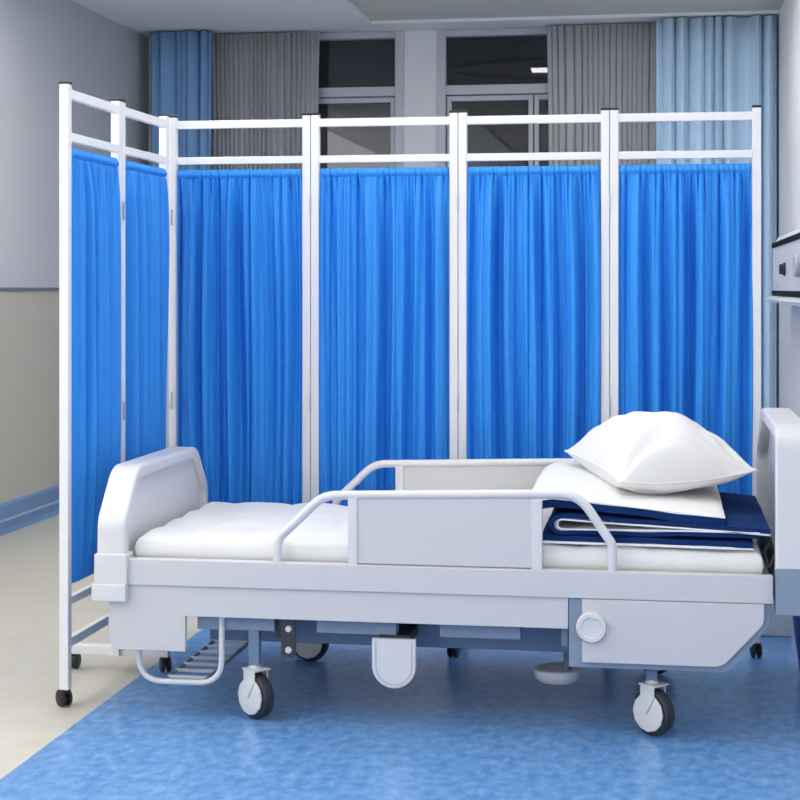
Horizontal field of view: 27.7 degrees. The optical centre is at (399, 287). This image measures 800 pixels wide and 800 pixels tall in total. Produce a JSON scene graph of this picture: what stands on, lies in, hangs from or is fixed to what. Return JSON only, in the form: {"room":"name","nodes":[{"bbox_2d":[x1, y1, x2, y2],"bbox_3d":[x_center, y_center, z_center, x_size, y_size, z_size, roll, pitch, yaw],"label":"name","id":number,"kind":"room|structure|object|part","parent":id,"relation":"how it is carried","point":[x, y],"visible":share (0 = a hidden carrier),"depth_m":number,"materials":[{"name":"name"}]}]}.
{"room":"hospital room","nodes":[
{"label":"hospital room","id":0,"kind":"room"},
{"bbox_2d":[0,0,124,503],"bbox_3d":[-2.547,-0.188,4.637,0.100,2.790,11.550,0,0,9],"label":"wall","id":1,"kind":"structure","parent":0,"point":[44,43],"depth_m":8.42,"materials":[{"name":"paint"}]},
{"bbox_2d":[0,485,58,535],"bbox_3d":[-1.926,1.133,8.082,0.035,0.147,4.350,0,0,9],"label":"baseboard","id":2,"kind":"structure","parent":1,"relation":"attached to","point":[16,506],"depth_m":8.27,"materials":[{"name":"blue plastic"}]},
{"bbox_2d":[0,288,58,290],"bbox_3d":[-1.973,0.006,7.872,0.008,0.016,3.920,0,0,9],"label":"trim","id":3,"kind":"structure","parent":1,"relation":"attached to","point":[1,289],"depth_m":8.30,"materials":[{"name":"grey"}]},
{"bbox_2d":[125,27,148,164],"bbox_3d":[-1.626,-0.262,10.020,0.012,2.643,0.430,0,0,9],"label":"pillar","id":4,"kind":"structure","parent":1,"relation":"attached to","point":[136,43],"depth_m":9.99,"materials":[{"name":"grey paint"}]},
{"bbox_2d":[149,30,436,169],"bbox_3d":[0.329,-0.188,9.999,4.080,2.790,0.150,0,0,9],"label":"wall","id":5,"kind":"structure","parent":0,"point":[420,46],"depth_m":9.96,"materials":[{"name":"white paint"}]},
{"bbox_2d":[318,31,403,167],"bbox_3d":[-0.531,-0.648,10.072,1.189,1.870,0.120,0,0,9],"label":"window","id":6,"kind":"structure","parent":5,"relation":"in","point":[393,95],"depth_m":10.00,"materials":[{"name":"silver metal"}]},
{"bbox_3d":[-0.528,-0.488,10.094,1.011,1.380,0.035,0,0,9],"label":"sash","id":7,"kind":"part","parent":6,"relation":"part of","materials":[{"name":"silver metal"}]},
{"bbox_2d":[318,27,548,186],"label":"window","id":8,"kind":"structure","parent":5,"relation":"in","point":[446,94],"depth_m":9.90,"materials":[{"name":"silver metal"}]},
{"bbox_3d":[0.723,-0.488,9.893,0.875,1.380,0.035,0,0,9],"label":"sash","id":9,"kind":"part","parent":8,"relation":"part of","materials":[{"name":"silver metal"}]},
{"bbox_2d":[0,515,799,799],"bbox_3d":[-0.582,1.257,4.322,4.080,0.100,11.550,0,0,9],"label":"floor","id":10,"kind":"structure","parent":0,"point":[478,724],"depth_m":4.46,"materials":[{"name":"blue plastic"}]},
{"bbox_2d":[55,81,761,706],"bbox_3d":[-0.018,0.306,5.379,2.264,1.802,0.877,0,0,-16],"label":"folding screen","id":11,"kind":"object","parent":10,"relation":"on","point":[307,328],"visible":0.74,"depth_m":5.40,"materials":[{"name":"blue fabric"}]},
{"bbox_3d":[-0.928,0.284,4.884,0.028,1.745,0.458,0,0,10],"label":"panel frame","id":12,"kind":"part","parent":11,"relation":"part of","materials":[{"name":"white metal"}]},
{"bbox_3d":[-0.923,0.225,4.884,0.078,1.261,0.409,0,0,9],"label":"cloth panel","id":13,"kind":"part","parent":11,"relation":"part of","materials":[{"name":"blue fabric"}]},
{"bbox_3d":[-0.847,0.284,5.334,0.028,1.745,0.453,0,0,11],"label":"panel frame","id":14,"kind":"part","parent":11,"relation":"part of","materials":[{"name":"white metal"}]},
{"bbox_3d":[-0.838,0.225,5.332,0.072,1.261,0.403,0,0,12],"label":"cloth panel","id":15,"kind":"part","parent":11,"relation":"part of","materials":[{"name":"blue fabric"}]},
{"bbox_3d":[-0.551,0.225,5.548,0.451,1.261,0.076,0,0,9],"label":"cloth panel","id":16,"kind":"part","parent":11,"relation":"part of","materials":[{"name":"blue fabric"}]},
{"bbox_3d":[-0.550,0.284,5.557,0.500,1.745,0.028,0,0,9],"label":"panel frame","id":17,"kind":"part","parent":11,"relation":"part of","materials":[{"name":"white metal"}]},
{"bbox_3d":[-0.053,0.284,5.478,0.503,1.745,0.028,0,0,9],"label":"panel frame","id":18,"kind":"part","parent":11,"relation":"part of","materials":[{"name":"white metal"}]},
{"bbox_3d":[-0.054,0.225,5.471,0.454,1.261,0.081,0,0,9],"label":"cloth panel","id":19,"kind":"part","parent":11,"relation":"part of","materials":[{"name":"blue fabric"}]},
{"bbox_3d":[0.445,0.284,5.398,0.502,1.745,0.028,0,0,9],"label":"panel frame","id":20,"kind":"part","parent":11,"relation":"part of","materials":[{"name":"white metal"}]},
{"bbox_3d":[0.444,0.225,5.389,0.453,1.261,0.072,0,0,11],"label":"cloth panel","id":21,"kind":"part","parent":11,"relation":"part of","materials":[{"name":"blue fabric"}]},
{"bbox_3d":[0.935,0.284,5.319,0.488,1.745,0.028,0,0,9],"label":"panel frame","id":22,"kind":"part","parent":11,"relation":"part of","materials":[{"name":"white metal"}]},
{"bbox_3d":[0.935,0.225,5.315,0.439,1.261,0.075,0,0,9],"label":"cloth panel","id":23,"kind":"part","parent":11,"relation":"part of","materials":[{"name":"blue fabric"}]},
{"bbox_2d":[92,408,799,735],"bbox_3d":[0.173,0.782,4.812,1.973,0.850,0.894,0,0,9],"label":"hospital bed","id":24,"kind":"object","parent":10,"relation":"on","point":[451,556],"visible":0.94,"depth_m":4.43,"materials":[{"name":"plastic"},{"name":"painted metal"},{"name":"fabric"}]},
{"bbox_3d":[-0.743,0.659,4.957,0.084,0.296,0.848,0,0,9],"label":"footboard","id":25,"kind":"part","parent":24,"relation":"part of","materials":[{"name":"white plastic"}]},
{"bbox_3d":[-0.735,0.668,4.955,0.031,0.277,0.810,0,0,9],"label":"board panel","id":26,"kind":"part","parent":24,"relation":"part of","materials":[{"name":"white plastic"}]},
{"bbox_3d":[-0.552,1.109,4.932,0.128,0.012,0.755,0,0,9],"label":"rack rail","id":27,"kind":"part","parent":24,"relation":"part of","materials":[{"name":"grey metal"}]},
{"bbox_3d":[-0.408,0.983,4.552,0.031,0.152,0.031,0,0,9],"label":"leg","id":28,"kind":"part","parent":24,"relation":"part of","materials":[{"name":"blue metal"}]},
{"bbox_3d":[-0.328,0.904,4.580,0.023,0.145,0.100,0,0,9],"label":"link arm","id":29,"kind":"part","parent":24,"relation":"part of","materials":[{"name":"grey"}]},
{"bbox_3d":[-0.309,0.928,4.496,0.041,0.193,0.008,0,0,9],"label":"link plate","id":30,"kind":"part","parent":24,"relation":"part of","materials":[{"name":"grey metal"}]},
{"bbox_3d":[-0.016,1.032,4.455,0.122,0.135,0.016,0,0,9],"label":"hanging plate","id":31,"kind":"part","parent":24,"relation":"part of","materials":[{"name":"white plastic"}]},
{"bbox_3d":[0.119,0.662,4.411,0.487,0.186,0.012,0,0,9],"label":"rail panel","id":32,"kind":"part","parent":24,"relation":"part of","materials":[{"name":"grey plastic"}]},
{"bbox_3d":[0.116,0.655,4.412,0.945,0.225,0.025,0,0,9],"label":"rail","id":33,"kind":"part","parent":24,"relation":"part of","materials":[{"name":"white plastic"}]},
{"bbox_2d":[134,502,763,573],"bbox_3d":[0.167,0.734,4.813,1.740,0.081,0.753,0,0,9],"label":"mattress","id":34,"kind":"object","parent":24,"relation":"on","point":[217,530],"visible":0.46,"depth_m":4.54,"materials":[{"name":"white fabric"}]},
{"bbox_2d":[533,461,770,549],"bbox_3d":[0.721,0.620,4.716,0.653,0.160,0.732,0,0,9],"label":"quilt","id":35,"kind":"object","parent":34,"relation":"on","point":[703,517],"visible":0.91,"depth_m":4.40,"materials":[{"name":"blue fabric"}]},
{"bbox_2d":[565,411,756,494],"bbox_3d":[0.768,0.477,4.742,0.477,0.232,0.534,0,0,-6],"label":"pillow","id":36,"kind":"object","parent":35,"relation":"on","point":[645,453],"visible":0.99,"depth_m":4.59,"materials":[{"name":"white fabric"}]},
{"bbox_3d":[0.174,0.795,4.813,1.772,0.074,0.840,0,0,9],"label":"bed frame","id":37,"kind":"part","parent":24,"relation":"part of","materials":[{"name":"grey plastic"}]},
{"bbox_3d":[0.243,0.655,5.209,0.945,0.225,0.025,0,0,9],"label":"rail","id":38,"kind":"part","parent":24,"relation":"part of","materials":[{"name":"white plastic"}]},
{"bbox_3d":[0.248,0.662,5.209,0.487,0.186,0.012,0,0,9],"label":"rail panel","id":39,"kind":"part","parent":24,"relation":"part of","materials":[{"name":"grey plastic"}]},
{"bbox_3d":[0.480,1.001,4.643,0.023,0.188,0.024,0,0,9],"label":"pedal stem","id":40,"kind":"part","parent":24,"relation":"part of","materials":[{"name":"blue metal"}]},
{"bbox_3d":[0.511,0.907,4.325,0.082,0.082,0.018,0,0,9],"label":"round knob","id":41,"kind":"part","parent":24,"relation":"part of","materials":[{"name":"white plastic"}]},
{"bbox_3d":[0.680,0.983,4.378,0.031,0.152,0.031,0,0,9],"label":"leg","id":42,"kind":"part","parent":24,"relation":"part of","materials":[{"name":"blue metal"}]},
{"bbox_3d":[0.723,0.917,4.304,0.476,0.169,0.012,0,0,9],"label":"panel","id":43,"kind":"part","parent":24,"relation":"part of","materials":[{"name":"grey plastic"}]},
{"bbox_3d":[1.099,0.557,4.652,0.038,0.361,0.827,0,0,9],"label":"board panel","id":44,"kind":"part","parent":24,"relation":"part of","materials":[{"name":"white plastic"}]},
{"bbox_3d":[1.094,0.547,4.653,0.088,0.381,0.865,0,0,9],"label":"headboard","id":45,"kind":"part","parent":24,"relation":"part of","materials":[{"name":"white plastic"}]},
{"bbox_3d":[1.096,0.781,4.651,0.091,0.148,0.868,0,0,9],"label":"headboard","id":46,"kind":"part","parent":24,"relation":"part of","materials":[{"name":"white plastic"}]},
{"bbox_2d":[761,597,791,636],"bbox_3d":[1.309,0.907,5.782,0.152,0.600,0.367,0,0,9],"label":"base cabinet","id":47,"kind":"object","parent":10,"relation":"on","point":[780,625],"visible":0.09,"depth_m":5.60,"materials":[{"name":"white"}]},
{"bbox_2d":[792,616,799,672],"bbox_3d":[1.353,1.101,5.070,0.258,0.212,0.258,0,0,9],"label":"waste bin","id":48,"kind":"object","parent":10,"relation":"on","point":[796,619],"visible":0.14,"depth_m":5.05,"materials":[{"name":"blue"}]},
{"bbox_2d":[71,0,783,36],"bbox_3d":[-0.582,-1.643,4.322,4.080,0.120,11.550,0,0,9],"label":"ceiling","id":49,"kind":"structure","parent":0,"point":[145,17],"depth_m":9.38,"materials":[{"name":"white paint"}]},
{"bbox_2d":[150,30,211,169],"bbox_3d":[-1.348,-0.208,9.970,0.411,2.730,0.112,0,0,9],"label":"drape","id":50,"kind":"object","parent":49,"relation":"hanging from","point":[181,62],"visible":0.3,"depth_m":9.93,"materials":[{"name":"blue cloth"}]},
{"bbox_2d":[211,32,319,169],"bbox_3d":[-0.836,-0.208,10.004,0.697,2.730,0.046,0,0,9],"label":"sheer curtain","id":51,"kind":"object","parent":49,"relation":"hanging from","point":[256,76],"visible":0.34,"depth_m":9.99,"materials":[{"name":"grey fabric"}]},
{"bbox_2d":[547,23,655,177],"bbox_3d":[1.224,-0.208,9.677,0.696,2.730,0.042,0,0,9],"label":"sheer curtain","id":52,"kind":"object","parent":49,"relation":"hanging from","point":[591,68],"visible":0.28,"depth_m":9.67,"materials":[{"name":"grey fabric"}]},
{"bbox_2d":[656,15,775,408],"bbox_3d":[1.838,-0.208,9.418,0.688,2.730,0.101,0,0,9],"label":"drape","id":53,"kind":"object","parent":49,"relation":"hanging from","point":[709,64],"visible":0.45,"depth_m":9.41,"materials":[{"name":"blue fabric"}]},
{"bbox_2d":[776,0,799,417],"bbox_3d":[1.383,-0.238,4.006,0.100,2.890,11.550,0,0,9],"label":"wall","id":54,"kind":"structure","parent":0,"point":[788,20],"depth_m":8.69,"materials":[{"name":"white paint"}]},
{"bbox_2d":[765,228,799,305],"bbox_3d":[1.780,-0.105,7.239,0.140,0.355,2.500,0,0,9],"label":"console","id":55,"kind":"object","parent":54,"relation":"attached to","point":[786,249],"visible":1,"depth_m":7.40,"materials":[{"name":"white plastic"}]},
{"bbox_2d":[779,262,785,275],"bbox_3d":[1.778,-0.088,7.534,0.028,0.064,0.064,0,0,9],"label":"outlet","id":56,"kind":"object","parent":55,"relation":"attached to","point":[782,267],"depth_m":7.51,"materials":[{"name":"blue"}]},
{"bbox_3d":[1.780,0.057,7.239,0.140,0.031,2.500,0,0,9],"label":"console rail","id":57,"kind":"part","parent":55,"relation":"part of","materials":[{"name":"white"}]}
]}

